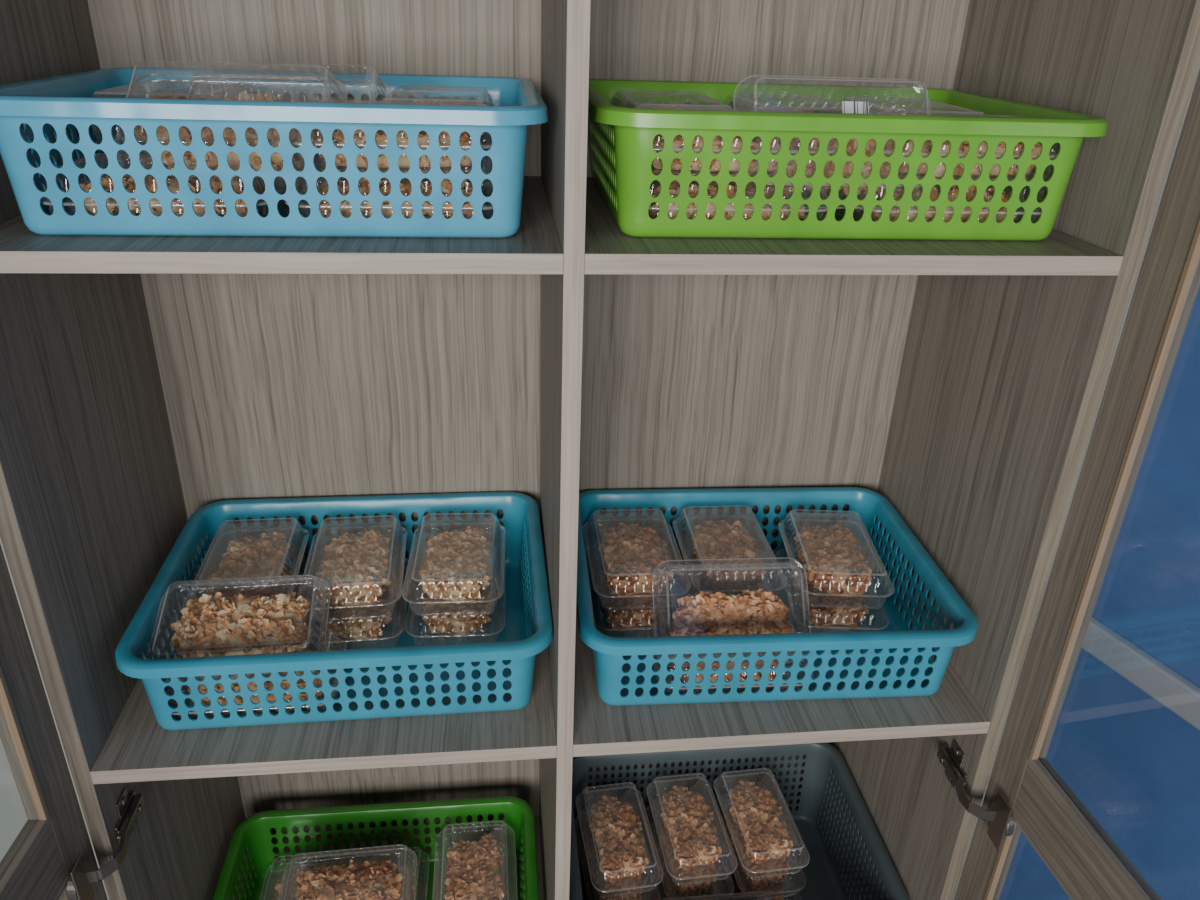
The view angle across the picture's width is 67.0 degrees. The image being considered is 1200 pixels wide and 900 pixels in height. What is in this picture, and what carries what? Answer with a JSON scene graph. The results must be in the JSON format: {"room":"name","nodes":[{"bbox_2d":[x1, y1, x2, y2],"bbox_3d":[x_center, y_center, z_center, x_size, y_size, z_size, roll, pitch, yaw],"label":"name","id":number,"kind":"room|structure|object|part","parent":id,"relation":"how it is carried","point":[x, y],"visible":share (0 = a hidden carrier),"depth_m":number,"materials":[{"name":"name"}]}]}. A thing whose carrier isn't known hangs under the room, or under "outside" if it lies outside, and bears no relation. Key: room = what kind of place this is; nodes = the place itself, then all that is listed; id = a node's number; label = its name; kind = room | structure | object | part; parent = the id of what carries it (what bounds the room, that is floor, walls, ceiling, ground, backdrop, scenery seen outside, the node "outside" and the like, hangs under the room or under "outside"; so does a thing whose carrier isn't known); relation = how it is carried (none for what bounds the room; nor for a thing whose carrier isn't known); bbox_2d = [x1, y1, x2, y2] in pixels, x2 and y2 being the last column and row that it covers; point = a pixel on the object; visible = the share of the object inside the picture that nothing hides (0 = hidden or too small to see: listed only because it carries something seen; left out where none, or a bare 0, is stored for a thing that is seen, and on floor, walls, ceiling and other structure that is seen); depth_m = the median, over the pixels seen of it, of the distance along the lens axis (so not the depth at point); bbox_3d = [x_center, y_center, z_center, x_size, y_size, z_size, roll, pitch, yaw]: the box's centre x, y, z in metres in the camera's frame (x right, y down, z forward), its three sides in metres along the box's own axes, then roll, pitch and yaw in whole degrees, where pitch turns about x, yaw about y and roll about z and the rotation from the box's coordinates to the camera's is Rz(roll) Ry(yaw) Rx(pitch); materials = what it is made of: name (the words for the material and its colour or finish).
{"room":"pantry","nodes":[
{"label":"pantry","id":0,"kind":"room"},
{"bbox_2d":[66,852,94,899],"bbox_3d":[-0.492,0.408,0.858,0.010,0.060,0.035,-1,26,-6],"label":"cup","id":1,"kind":"object","parent":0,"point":[79,886],"depth_m":0.85,"materials":[{"name":"silver metal"}]},
{"bbox_2d":[0,63,1199,899],"bbox_3d":[-0.064,-0.279,1.066,4.400,2.700,0.001,-1,26,-6],"label":"wall","id":2,"kind":"structure","parent":0,"point":[13,817],"depth_m":1.36,"materials":[{"name":"paint"}]},
{"bbox_2d":[999,287,1199,899],"bbox_3d":[1.391,0.352,-0.129,0.001,2.700,3.149,-9,28,-22],"label":"wall","id":3,"kind":"structure","parent":0,"point":[1130,760],"depth_m":1.31,"materials":[{"name":"blue paint"}]},
{"bbox_2d":[1081,617,1199,729],"bbox_3d":[1.363,0.907,0.136,0.018,0.050,3.149,-9,28,-22],"label":"trim","id":4,"kind":"structure","parent":3,"relation":"attached to","point":[1156,679],"depth_m":1.30,"materials":[{"name":"paint"}]},
{"label":"floor","id":5,"kind":"structure","parent":0,"visible":0},
{"bbox_2d":[0,0,245,899],"bbox_3d":[-0.497,0.140,0.932,0.068,2.038,0.412,-1,26,-6],"label":"cabinet side panel","id":6,"kind":"object","parent":5,"relation":"on","point":[92,505],"depth_m":0.85,"materials":[{"name":"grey wood"}]},
{"bbox_2d":[0,666,49,823],"bbox_3d":[-0.481,-0.146,0.580,0.007,1.065,0.005,0,26,-3],"label":"bead","id":7,"kind":"object","parent":6,"relation":"attached to","point":[6,703],"visible":1,"depth_m":0.77,"materials":[{"name":"brown wood"}]},
{"bbox_2d":[0,820,66,899],"bbox_3d":[-0.497,0.443,0.670,0.020,0.073,0.357,0,26,-3],"label":"rail","id":8,"kind":"object","parent":6,"relation":"attached to","point":[41,876],"visible":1,"depth_m":0.80,"materials":[{"name":"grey wood"}]},
{"bbox_2d":[0,820,46,899],"bbox_3d":[-0.489,0.408,0.654,0.007,0.005,0.347,0,26,-3],"label":"bead","id":9,"kind":"object","parent":8,"relation":"on","point":[21,856],"visible":1,"depth_m":0.77,"materials":[{"name":"brown wood"}]},
{"bbox_3d":[-0.500,0.177,0.764,0.019,1.947,0.044,0,26,-3],"label":"hinge stile","id":10,"kind":"part","parent":6,"relation":"part of","materials":[{"name":"grey wood"}]},
{"bbox_2d":[63,876,67,899],"bbox_3d":[-0.510,0.697,0.990,0.007,0.664,0.005,0,26,-3],"label":"bead","id":11,"kind":"object","parent":6,"relation":"attached to","point":[64,891],"visible":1,"depth_m":0.85,"materials":[{"name":"brown wood"}]},
{"bbox_3d":[-0.481,0.390,0.896,0.032,0.060,0.121,4,26,4],"label":"hinge","id":12,"kind":"part","parent":6,"relation":"part of","materials":[{"name":"silver metal"}]},
{"bbox_3d":[-0.485,0.374,0.928,0.004,0.018,0.050,-1,26,-6],"label":"plate long","id":13,"kind":"part","parent":6,"relation":"part of","materials":[{"name":"silver metal"}]},
{"bbox_3d":[-0.486,0.374,0.929,0.002,0.052,0.024,-1,26,-6],"label":"plate","id":14,"kind":"part","parent":6,"relation":"part of","materials":[{"name":"silver metal"}]},
{"bbox_3d":[-0.479,0.376,0.924,0.008,0.013,0.056,-1,26,-6],"label":"arm","id":15,"kind":"part","parent":6,"relation":"part of","materials":[{"name":"silver metal"}]},
{"bbox_3d":[-0.475,0.370,0.938,0.002,0.008,0.008,-1,26,-6],"label":"screw arm","id":16,"kind":"part","parent":6,"relation":"part of","materials":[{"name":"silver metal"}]},
{"label":"rail","id":17,"kind":"object","parent":6,"relation":"attached to","visible":0},
{"label":"glass","id":18,"kind":"object","parent":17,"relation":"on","visible":0},
{"bbox_2d":[54,880,66,899],"bbox_3d":[-0.491,0.478,0.688,0.007,0.005,0.347,0,26,-3],"label":"bead","id":19,"kind":"object","parent":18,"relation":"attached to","point":[63,886],"visible":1,"depth_m":0.83,"materials":[{"name":"brown wood"}]},
{"bbox_2d":[87,0,968,832],"bbox_3d":[-0.070,0.039,1.169,0.929,2.038,0.008,-1,26,-6],"label":"panel","id":20,"kind":"object","parent":5,"relation":"on","point":[274,385],"visible":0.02,"depth_m":1.08,"materials":[{"name":"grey wood"}]},
{"bbox_2d":[0,176,563,273],"bbox_3d":[-0.265,-0.214,0.821,0.440,0.016,0.350,-1,26,-6],"label":"shelf","id":21,"kind":"object","parent":20,"relation":"attached to","point":[536,248],"visible":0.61,"depth_m":0.68,"materials":[{"name":"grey wood"}]},
{"bbox_2d":[0,68,547,237],"bbox_3d":[-0.262,-0.269,0.800,0.418,0.101,0.324,-1,26,-6],"label":"plastic basket","id":22,"kind":"object","parent":21,"relation":"on","point":[44,105],"visible":0.96,"depth_m":0.68,"materials":[{"name":"blue plastic"}]},
{"bbox_2d":[41,153,286,216],"bbox_3d":[-0.343,-0.208,0.728,0.170,0.045,0.112,-1,26,-6],"label":"snack box","id":23,"kind":"object","parent":22,"relation":"in","point":[150,181],"visible":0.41,"depth_m":0.70,"materials":[{"name":"plastic"}]},
{"bbox_2d":[115,61,347,187],"bbox_3d":[-0.288,-0.257,0.715,0.170,0.088,0.099,-1,26,-6],"label":"snack box","id":24,"kind":"object","parent":23,"relation":"on","point":[163,135],"visible":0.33,"depth_m":0.70,"materials":[{"name":"plastic"}]},
{"bbox_2d":[186,61,391,170],"bbox_3d":[-0.265,-0.282,0.767,0.170,0.080,0.102,-1,26,-6],"label":"snack box","id":25,"kind":"object","parent":24,"relation":"on","point":[243,96],"visible":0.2,"depth_m":0.77,"materials":[{"name":"plastic"}]},
{"bbox_2d":[100,142,256,179],"bbox_3d":[-0.386,-0.267,0.847,0.112,0.045,0.170,-1,26,-6],"label":"snack box","id":26,"kind":"object","parent":22,"relation":"in","point":[147,160],"visible":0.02,"depth_m":0.81,"materials":[{"name":"plastic"}]},
{"bbox_2d":[92,79,250,143],"bbox_3d":[-0.384,-0.308,0.827,0.112,0.045,0.170,-1,26,-6],"label":"snack box","id":27,"kind":"object","parent":26,"relation":"on","point":[175,91],"visible":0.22,"depth_m":0.81,"materials":[{"name":"plastic"}]},
{"bbox_2d":[253,158,363,205],"bbox_3d":[-0.269,-0.269,0.860,0.112,0.045,0.170,-1,26,-6],"label":"snack box","id":28,"kind":"object","parent":22,"relation":"in","point":[320,165],"visible":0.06,"depth_m":0.81,"materials":[{"name":"plastic"}]},
{"bbox_2d":[285,157,492,218],"bbox_3d":[-0.164,-0.211,0.748,0.170,0.045,0.112,-1,26,-6],"label":"snack box","id":29,"kind":"object","parent":22,"relation":"in","point":[384,183],"visible":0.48,"depth_m":0.72,"materials":[{"name":"plastic"}]},
{"bbox_2d":[278,100,492,169],"bbox_3d":[-0.163,-0.252,0.728,0.170,0.045,0.112,-1,26,-6],"label":"snack box","id":30,"kind":"object","parent":29,"relation":"on","point":[338,138],"visible":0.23,"depth_m":0.70,"materials":[{"name":"plastic"}]},
{"bbox_2d":[401,135,492,206],"bbox_3d":[-0.152,-0.272,0.873,0.112,0.045,0.170,-1,26,-6],"label":"snack box","id":31,"kind":"object","parent":22,"relation":"in","point":[466,169],"visible":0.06,"depth_m":0.83,"materials":[{"name":"plastic"}]},
{"bbox_2d":[381,85,492,149],"bbox_3d":[-0.151,-0.312,0.853,0.112,0.045,0.170,-1,26,-6],"label":"snack box","id":32,"kind":"object","parent":31,"relation":"on","point":[422,98],"visible":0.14,"depth_m":0.84,"materials":[{"name":"plastic"}]},
{"bbox_2d":[90,566,556,783],"bbox_3d":[-0.281,0.229,1.037,0.440,0.016,0.350,-1,26,-6],"label":"shelf","id":33,"kind":"object","parent":20,"relation":"attached to","point":[137,748],"visible":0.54,"depth_m":0.90,"materials":[{"name":"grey wood"}]},
{"bbox_2d":[115,491,552,729],"bbox_3d":[-0.271,0.171,1.022,0.418,0.101,0.324,-1,26,-7],"label":"plastic basket","id":34,"kind":"object","parent":33,"relation":"on","point":[447,674],"visible":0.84,"depth_m":0.95,"materials":[{"name":"blue plastic"}]},
{"bbox_2d":[166,628,345,718],"bbox_3d":[-0.357,0.233,0.947,0.170,0.045,0.112,-1,26,-7],"label":"snack box","id":35,"kind":"object","parent":34,"relation":"in","point":[301,683],"visible":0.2,"depth_m":0.92,"materials":[{"name":"plastic"}]},
{"bbox_2d":[146,575,330,680],"bbox_3d":[-0.366,0.179,0.925,0.170,0.072,0.106,-2,26,-8],"label":"snack box","id":36,"kind":"object","parent":35,"relation":"on","point":[217,625],"visible":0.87,"depth_m":0.92,"materials":[{"name":"plastic"}]},
{"bbox_2d":[280,551,313,597],"bbox_3d":[-0.402,0.175,1.062,0.112,0.045,0.170,-2,26,-8],"label":"snack box","id":37,"kind":"object","parent":34,"relation":"in","point":[282,590],"visible":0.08,"depth_m":1.10,"materials":[{"name":"plastic"}]},
{"bbox_2d":[183,518,308,607],"bbox_3d":[-0.402,0.135,1.042,0.112,0.045,0.170,-2,26,-8],"label":"snack box","id":38,"kind":"object","parent":37,"relation":"on","point":[246,557],"visible":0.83,"depth_m":1.03,"materials":[{"name":"plastic"}]},
{"bbox_2d":[304,548,408,650],"bbox_3d":[-0.286,0.173,1.075,0.112,0.045,0.170,-2,26,-8],"label":"snack box","id":39,"kind":"object","parent":34,"relation":"in","point":[366,626],"visible":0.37,"depth_m":1.03,"materials":[{"name":"plastic"}]},
{"bbox_2d":[297,515,406,619],"bbox_3d":[-0.285,0.133,1.055,0.112,0.045,0.170,-2,26,-8],"label":"snack box","id":40,"kind":"object","parent":39,"relation":"on","point":[354,568],"visible":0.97,"depth_m":1.03,"materials":[{"name":"plastic"}]},
{"bbox_2d":[405,544,505,643],"bbox_3d":[-0.170,0.171,1.089,0.112,0.045,0.170,-1,26,-5],"label":"snack box","id":41,"kind":"object","parent":34,"relation":"in","point":[456,619],"visible":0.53,"depth_m":1.04,"materials":[{"name":"plastic"}]},
{"bbox_2d":[402,513,505,613],"bbox_3d":[-0.169,0.130,1.069,0.112,0.045,0.170,0,26,-5],"label":"snack box","id":42,"kind":"object","parent":41,"relation":"on","point":[454,568],"visible":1,"depth_m":1.05,"materials":[{"name":"plastic"}]},
{"bbox_2d":[231,816,543,899],"bbox_3d":[-0.296,0.663,1.247,0.440,0.016,0.350,-1,26,-6],"label":"shelf","id":43,"kind":"object","parent":20,"relation":"attached to","point":[416,831],"visible":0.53,"depth_m":1.37,"materials":[{"name":"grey wood"}]},
{"bbox_2d":[213,796,538,899],"bbox_3d":[-0.290,0.625,1.190,0.418,0.101,0.324,-1,26,-6],"label":"plastic basket","id":44,"kind":"object","parent":43,"relation":"on","point":[253,833],"visible":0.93,"depth_m":1.31,"materials":[{"name":"green plastic"}]},
{"bbox_2d":[259,852,343,899],"bbox_3d":[-0.411,0.627,1.237,0.112,0.045,0.170,-1,26,-7],"label":"snack box","id":45,"kind":"object","parent":44,"relation":"in","point":[293,876],"visible":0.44,"depth_m":1.26,"materials":[{"name":"plastic"}]},
{"bbox_2d":[353,847,429,899],"bbox_3d":[-0.296,0.625,1.250,0.112,0.045,0.170,-1,26,-6],"label":"snack box","id":46,"kind":"object","parent":44,"relation":"in","point":[413,892],"visible":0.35,"depth_m":1.28,"materials":[{"name":"plastic"}]},
{"bbox_2d":[278,851,409,899],"bbox_3d":[-0.341,0.593,1.208,0.170,0.045,0.112,-2,26,-9],"label":"snack box","id":47,"kind":"object","parent":46,"relation":"on","point":[296,890],"visible":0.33,"depth_m":1.23,"materials":[{"name":"plastic"}]},
{"bbox_2d":[278,844,416,899],"bbox_3d":[-0.324,0.564,1.165,0.170,0.045,0.112,-2,26,-8],"label":"snack box","id":48,"kind":"object","parent":47,"relation":"on","point":[371,880],"visible":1,"depth_m":1.17,"materials":[{"name":"plastic"}]},
{"bbox_2d":[437,843,517,899],"bbox_3d":[-0.171,0.624,1.260,0.112,0.045,0.170,-1,26,-6],"label":"snack box","id":49,"kind":"object","parent":44,"relation":"in","point":[504,879],"visible":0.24,"depth_m":1.29,"materials":[{"name":"plastic"}]},
{"bbox_2d":[432,821,516,899],"bbox_3d":[-0.171,0.583,1.240,0.112,0.045,0.170,-1,26,-7],"label":"snack box","id":50,"kind":"object","parent":49,"relation":"on","point":[474,873],"visible":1,"depth_m":1.24,"materials":[{"name":"plastic"}]},
{"bbox_2d":[587,799,860,899],"bbox_3d":[0.158,0.654,1.298,0.440,0.016,0.350,-1,26,-6],"label":"shelf","id":51,"kind":"object","parent":20,"relation":"attached to","point":[797,800],"visible":0.02,"depth_m":1.44,"materials":[{"name":"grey wood"}]},
{"bbox_2d":[569,743,908,899],"bbox_3d":[0.163,0.581,1.259,0.427,0.150,0.323,-1,26,-6],"label":"plastic basket","id":52,"kind":"object","parent":51,"relation":"on","point":[823,881],"visible":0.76,"depth_m":1.36,"materials":[{"name":"plastic"}]},
{"bbox_2d":[578,831,651,899],"bbox_3d":[0.020,0.615,1.292,0.097,0.045,0.170,-3,26,-10],"label":"snack box","id":53,"kind":"object","parent":52,"relation":"in","point":[596,896],"visible":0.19,"depth_m":1.29,"materials":[{"name":"plastic"}]},
{"bbox_2d":[576,809,658,899],"bbox_3d":[0.021,0.574,1.272,0.097,0.045,0.170,-3,26,-10],"label":"snack box","id":54,"kind":"object","parent":53,"relation":"on","point":[632,882],"visible":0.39,"depth_m":1.23,"materials":[{"name":"plastic"}]},
{"bbox_2d":[576,782,662,896],"bbox_3d":[0.024,0.533,1.253,0.097,0.045,0.170,-3,26,-10],"label":"snack box","id":55,"kind":"object","parent":54,"relation":"on","point":[614,825],"visible":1,"depth_m":1.24,"materials":[{"name":"plastic"}]},
{"bbox_2d":[644,821,726,899],"bbox_3d":[0.124,0.609,1.313,0.097,0.045,0.170,-2,26,-9],"label":"snack box","id":56,"kind":"object","parent":52,"relation":"in","point":[674,892],"visible":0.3,"depth_m":1.28,"materials":[{"name":"plastic"}]},
{"bbox_2d":[645,799,733,899],"bbox_3d":[0.125,0.568,1.293,0.097,0.045,0.170,-2,26,-9],"label":"snack box","id":57,"kind":"object","parent":56,"relation":"on","point":[685,890],"visible":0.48,"depth_m":1.25,"materials":[{"name":"plastic"}]},
{"bbox_2d":[647,773,736,884],"bbox_3d":[0.126,0.527,1.273,0.097,0.045,0.170,-2,26,-9],"label":"snack box","id":58,"kind":"object","parent":57,"relation":"on","point":[685,814],"visible":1,"depth_m":1.26,"materials":[{"name":"plastic"}]},
{"bbox_2d":[713,816,801,899],"bbox_3d":[0.225,0.606,1.326,0.097,0.045,0.170,-3,26,-10],"label":"snack box","id":59,"kind":"object","parent":52,"relation":"in","point":[773,887],"visible":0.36,"depth_m":1.29,"materials":[{"name":"plastic"}]},
{"bbox_2d":[712,794,805,899],"bbox_3d":[0.226,0.565,1.306,0.097,0.045,0.170,-3,26,-9],"label":"snack box","id":60,"kind":"object","parent":59,"relation":"on","point":[757,882],"visible":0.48,"depth_m":1.26,"materials":[{"name":"plastic"}]},
{"bbox_2d":[715,768,809,877],"bbox_3d":[0.226,0.524,1.286,0.097,0.045,0.170,-3,26,-9],"label":"snack box","id":61,"kind":"object","parent":60,"relation":"on","point":[756,814],"visible":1,"depth_m":1.27,"materials":[{"name":"plastic"}]},
{"bbox_3d":[0.152,0.669,1.191,0.170,0.045,0.112,-1,26,-6],"label":"snack box","id":62,"kind":"object","parent":52,"relation":"in","visible":0},
{"bbox_2d":[662,891,770,899],"bbox_3d":[0.153,0.628,1.171,0.170,0.045,0.112,-1,26,-6],"label":"snack box","id":63,"kind":"object","parent":62,"relation":"on","point":[758,891],"visible":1,"depth_m":1.21,"materials":[{"name":"plastic"}]},
{"bbox_2d":[573,547,989,756],"bbox_3d":[0.173,0.220,1.087,0.440,0.016,0.350,-1,26,-6],"label":"shelf","id":64,"kind":"object","parent":20,"relation":"attached to","point":[599,728],"visible":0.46,"depth_m":0.95,"materials":[{"name":"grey wood"}]},
{"bbox_2d":[576,487,977,705],"bbox_3d":[0.176,0.164,1.068,0.418,0.101,0.324,0,26,-5],"label":"plastic basket","id":65,"kind":"object","parent":64,"relation":"on","point":[894,660],"visible":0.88,"depth_m":1.00,"materials":[{"name":"blue plastic"}]},
{"bbox_2d":[586,541,680,631],"bbox_3d":[0.039,0.167,1.111,0.112,0.045,0.170,-1,26,-6],"label":"snack box","id":66,"kind":"object","parent":65,"relation":"in","point":[634,614],"visible":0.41,"depth_m":1.07,"materials":[{"name":"plastic"}]},
{"bbox_2d":[583,509,690,607],"bbox_3d":[0.041,0.126,1.091,0.112,0.045,0.170,-1,26,-6],"label":"snack box","id":67,"kind":"object","parent":66,"relation":"on","point":[631,554],"visible":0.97,"depth_m":1.07,"materials":[{"name":"plastic"}]},
{"bbox_2d":[670,537,773,595],"bbox_3d":[0.153,0.164,1.126,0.112,0.045,0.170,-1,26,-6],"label":"snack box","id":68,"kind":"object","parent":65,"relation":"in","point":[700,582],"visible":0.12,"depth_m":1.13,"materials":[{"name":"plastic"}]},
{"bbox_2d":[672,505,786,594],"bbox_3d":[0.155,0.123,1.106,0.112,0.045,0.170,-1,26,-6],"label":"snack box","id":69,"kind":"object","parent":68,"relation":"on","point":[718,542],"visible":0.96,"depth_m":1.08,"materials":[{"name":"plastic"}]},
{"bbox_2d":[648,614,813,689],"bbox_3d":[0.142,0.224,1.001,0.170,0.045,0.112,0,26,-5],"label":"snack box","id":70,"kind":"object","parent":65,"relation":"in","point":[700,665],"visible":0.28,"depth_m":0.97,"materials":[{"name":"plastic"}]},
{"bbox_2d":[652,557,810,661],"bbox_3d":[0.142,0.174,0.975,0.170,0.098,0.090,-1,26,-5],"label":"snack box","id":71,"kind":"object","parent":70,"relation":"on","point":[761,611],"visible":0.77,"depth_m":0.97,"materials":[{"name":"plastic"}]},
{"bbox_2d":[775,546,888,632],"bbox_3d":[0.284,0.169,1.125,0.112,0.045,0.170,2,26,0],"label":"snack box","id":72,"kind":"object","parent":65,"relation":"in","point":[840,612],"visible":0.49,"depth_m":1.08,"materials":[{"name":"plastic"}]},
{"bbox_2d":[778,509,893,606],"bbox_3d":[0.284,0.128,1.105,0.112,0.045,0.170,2,26,0],"label":"snack box","id":73,"kind":"object","parent":72,"relation":"on","point":[832,561],"visible":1,"depth_m":1.08,"materials":[{"name":"plastic"}]},
{"bbox_2d":[584,177,1122,275],"bbox_3d":[0.188,-0.222,0.872,0.440,0.016,0.350,-1,26,-6],"label":"shelf","id":74,"kind":"object","parent":20,"relation":"attached to","point":[608,250],"visible":0.44,"depth_m":0.72,"materials":[{"name":"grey wood"}]},
{"bbox_2d":[588,79,1107,240],"bbox_3d":[0.191,-0.279,0.855,0.418,0.101,0.324,-1,26,-6],"label":"plastic basket","id":75,"kind":"object","parent":74,"relation":"on","point":[623,153],"visible":0.93,"depth_m":0.73,"materials":[{"name":"green plastic"}]},
{"bbox_2d":[650,162,718,190],"bbox_3d":[0.065,-0.278,0.902,0.112,0.045,0.170,-1,26,-5],"label":"snack box","id":76,"kind":"object","parent":75,"relation":"in","point":[651,185],"visible":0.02,"depth_m":0.85,"materials":[{"name":"plastic"}]},
{"bbox_2d":[611,90,731,110],"bbox_3d":[0.067,-0.319,0.882,0.112,0.045,0.170,-1,26,-6],"label":"snack box","id":77,"kind":"object","parent":76,"relation":"on","point":[660,102],"visible":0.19,"depth_m":0.87,"materials":[{"name":"plastic"}]},
{"bbox_2d":[648,165,827,220],"bbox_3d":[0.106,-0.219,0.782,0.170,0.045,0.112,-1,26,-6],"label":"snack box","id":78,"kind":"object","parent":75,"relation":"in","point":[674,188],"visible":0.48,"depth_m":0.76,"materials":[{"name":"plastic"}]},
{"bbox_2d":[635,106,836,174],"bbox_3d":[0.105,-0.260,0.762,0.170,0.045,0.112,-1,26,-6],"label":"snack box","id":79,"kind":"object","parent":78,"relation":"on","point":[678,141],"visible":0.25,"depth_m":0.74,"materials":[{"name":"plastic"}]},
{"bbox_2d":[729,171,845,209],"bbox_3d":[0.184,-0.280,0.914,0.112,0.045,0.170,-1,26,-5],"label":"snack box","id":80,"kind":"object","parent":75,"relation":"in","point":[804,194],"visible":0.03,"depth_m":0.87,"materials":[{"name":"plastic"}]},
{"bbox_2d":[725,93,849,113],"bbox_3d":[0.186,-0.321,0.894,0.112,0.045,0.170,-1,26,-6],"label":"snack box","id":81,"kind":"object","parent":80,"relation":"on","point":[785,105],"visible":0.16,"depth_m":0.89,"materials":[{"name":"plastic"}]},
{"bbox_2d":[733,75,932,209],"bbox_3d":[0.196,-0.257,0.762,0.170,0.101,0.082,-1,26,-6],"label":"snack box","id":82,"kind":"object","parent":75,"relation":"in","point":[847,106],"visible":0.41,"depth_m":0.75,"materials":[{"name":"plastic"}]},
{"bbox_2d":[841,173,976,191],"bbox_3d":[0.304,-0.282,0.926,0.112,0.045,0.170,-1,26,-6],"label":"snack box","id":83,"kind":"object","parent":75,"relation":"in","point":[899,173],"visible":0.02,"depth_m":0.88,"materials":[{"name":"plastic"}]},
{"bbox_2d":[838,96,983,116],"bbox_3d":[0.306,-0.323,0.906,0.112,0.045,0.170,0,26,-5],"label":"snack box","id":84,"kind":"object","parent":83,"relation":"on","point":[908,108],"visible":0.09,"depth_m":0.89,"materials":[{"name":"plastic"}]},
{"bbox_2d":[827,174,1043,222],"bbox_3d":[0.295,-0.221,0.801,0.170,0.045,0.112,-1,26,-6],"label":"snack box","id":85,"kind":"object","parent":75,"relation":"in","point":[917,190],"visible":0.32,"depth_m":0.78,"materials":[{"name":"plastic"}]},
{"bbox_2d":[869,112,1058,179],"bbox_3d":[0.307,-0.262,0.782,0.170,0.045,0.112,-1,26,-6],"label":"snack box","id":86,"kind":"object","parent":85,"relation":"on","point":[908,146],"visible":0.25,"depth_m":0.76,"materials":[{"name":"plastic"}]},
{"bbox_2d":[823,0,1199,899],"bbox_3d":[0.409,0.121,1.035,0.055,2.038,0.407,-1,26,-6],"label":"cabinet side panel","id":87,"kind":"object","parent":5,"relation":"on","point":[1002,379],"depth_m":0.88,"materials":[{"name":"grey wood"}]},
{"bbox_3d":[0.396,0.359,1.022,0.008,0.013,0.056,-1,26,-6],"label":"arm","id":88,"kind":"part","parent":87,"relation":"part of","materials":[{"name":"silver metal"}]},
{"bbox_3d":[0.402,0.356,1.028,0.002,0.052,0.024,-1,26,-6],"label":"plate","id":89,"kind":"part","parent":87,"relation":"part of","materials":[{"name":"silver metal"}]},
{"bbox_3d":[0.402,0.357,1.027,0.004,0.018,0.050,-1,26,-6],"label":"plate long","id":90,"kind":"part","parent":87,"relation":"part of","materials":[{"name":"silver metal"}]},
{"bbox_3d":[0.408,0.372,0.997,0.034,0.060,0.120,-1,26,-6],"label":"hinge","id":91,"kind":"part","parent":87,"relation":"part of","materials":[{"name":"silver metal"}]},
{"bbox_2d":[984,812,1016,899],"bbox_3d":[0.425,0.679,1.094,0.007,0.664,0.005,-3,26,-9],"label":"bead","id":92,"kind":"object","parent":87,"relation":"attached to","point":[999,863],"visible":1,"depth_m":0.98,"materials":[{"name":"brown wood"}]},
{"bbox_2d":[987,792,1014,850],"bbox_3d":[0.425,0.390,0.960,0.010,0.060,0.035,-1,26,-6],"label":"cup","id":93,"kind":"object","parent":87,"relation":"on","point":[1000,816],"depth_m":0.95,"materials":[{"name":"silver metal"}]},
{"bbox_3d":[0.445,0.159,0.869,0.019,1.947,0.044,-3,26,-10],"label":"hinge stile","id":94,"kind":"part","parent":87,"relation":"part of","materials":[{"name":"grey wood"}]},
{"bbox_2d":[1012,758,1160,899],"bbox_3d":[0.473,0.424,0.778,0.020,0.073,0.357,-3,26,-9],"label":"rail","id":95,"kind":"object","parent":87,"relation":"attached to","point":[1078,862],"visible":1,"depth_m":0.86,"materials":[{"name":"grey wood"}]},
{"bbox_2d":[1031,759,1150,899],"bbox_3d":[0.467,0.389,0.760,0.007,0.005,0.347,-3,26,-9],"label":"bead","id":96,"kind":"object","parent":95,"relation":"on","point":[1078,816],"visible":1,"depth_m":0.83,"materials":[{"name":"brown wood"}]},
{"bbox_2d":[1028,218,1199,762],"bbox_3d":[0.454,-0.164,0.684,0.007,1.065,0.005,-3,26,-9],"label":"bead","id":97,"kind":"object","parent":87,"relation":"attached to","point":[1193,257],"visible":1,"depth_m":0.78,"materials":[{"name":"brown wood"}]},
{"label":"rail","id":98,"kind":"object","parent":87,"relation":"attached to","visible":0},
{"label":"glass","id":99,"kind":"object","parent":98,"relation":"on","visible":0},
{"bbox_2d":[1014,816,1075,899],"bbox_3d":[0.465,0.459,0.794,0.007,0.005,0.347,-3,26,-9],"label":"bead","id":100,"kind":"object","parent":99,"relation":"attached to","point":[1016,820],"visible":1,"depth_m":0.90,"materials":[{"name":"brown wood"}]},
{"bbox_3d":[-0.079,0.953,1.416,0.896,0.018,0.350,-1,26,-6],"label":"board","id":101,"kind":"object","parent":5,"relation":"on","visible":0},
{"bbox_2d":[539,0,590,899],"bbox_3d":[-0.049,0.089,0.996,0.016,1.940,0.350,-1,26,-6],"label":"divider","id":102,"kind":"object","parent":101,"relation":"on","point":[565,24],"visible":1,"depth_m":0.80,"materials":[{"name":"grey wood"}]}
]}

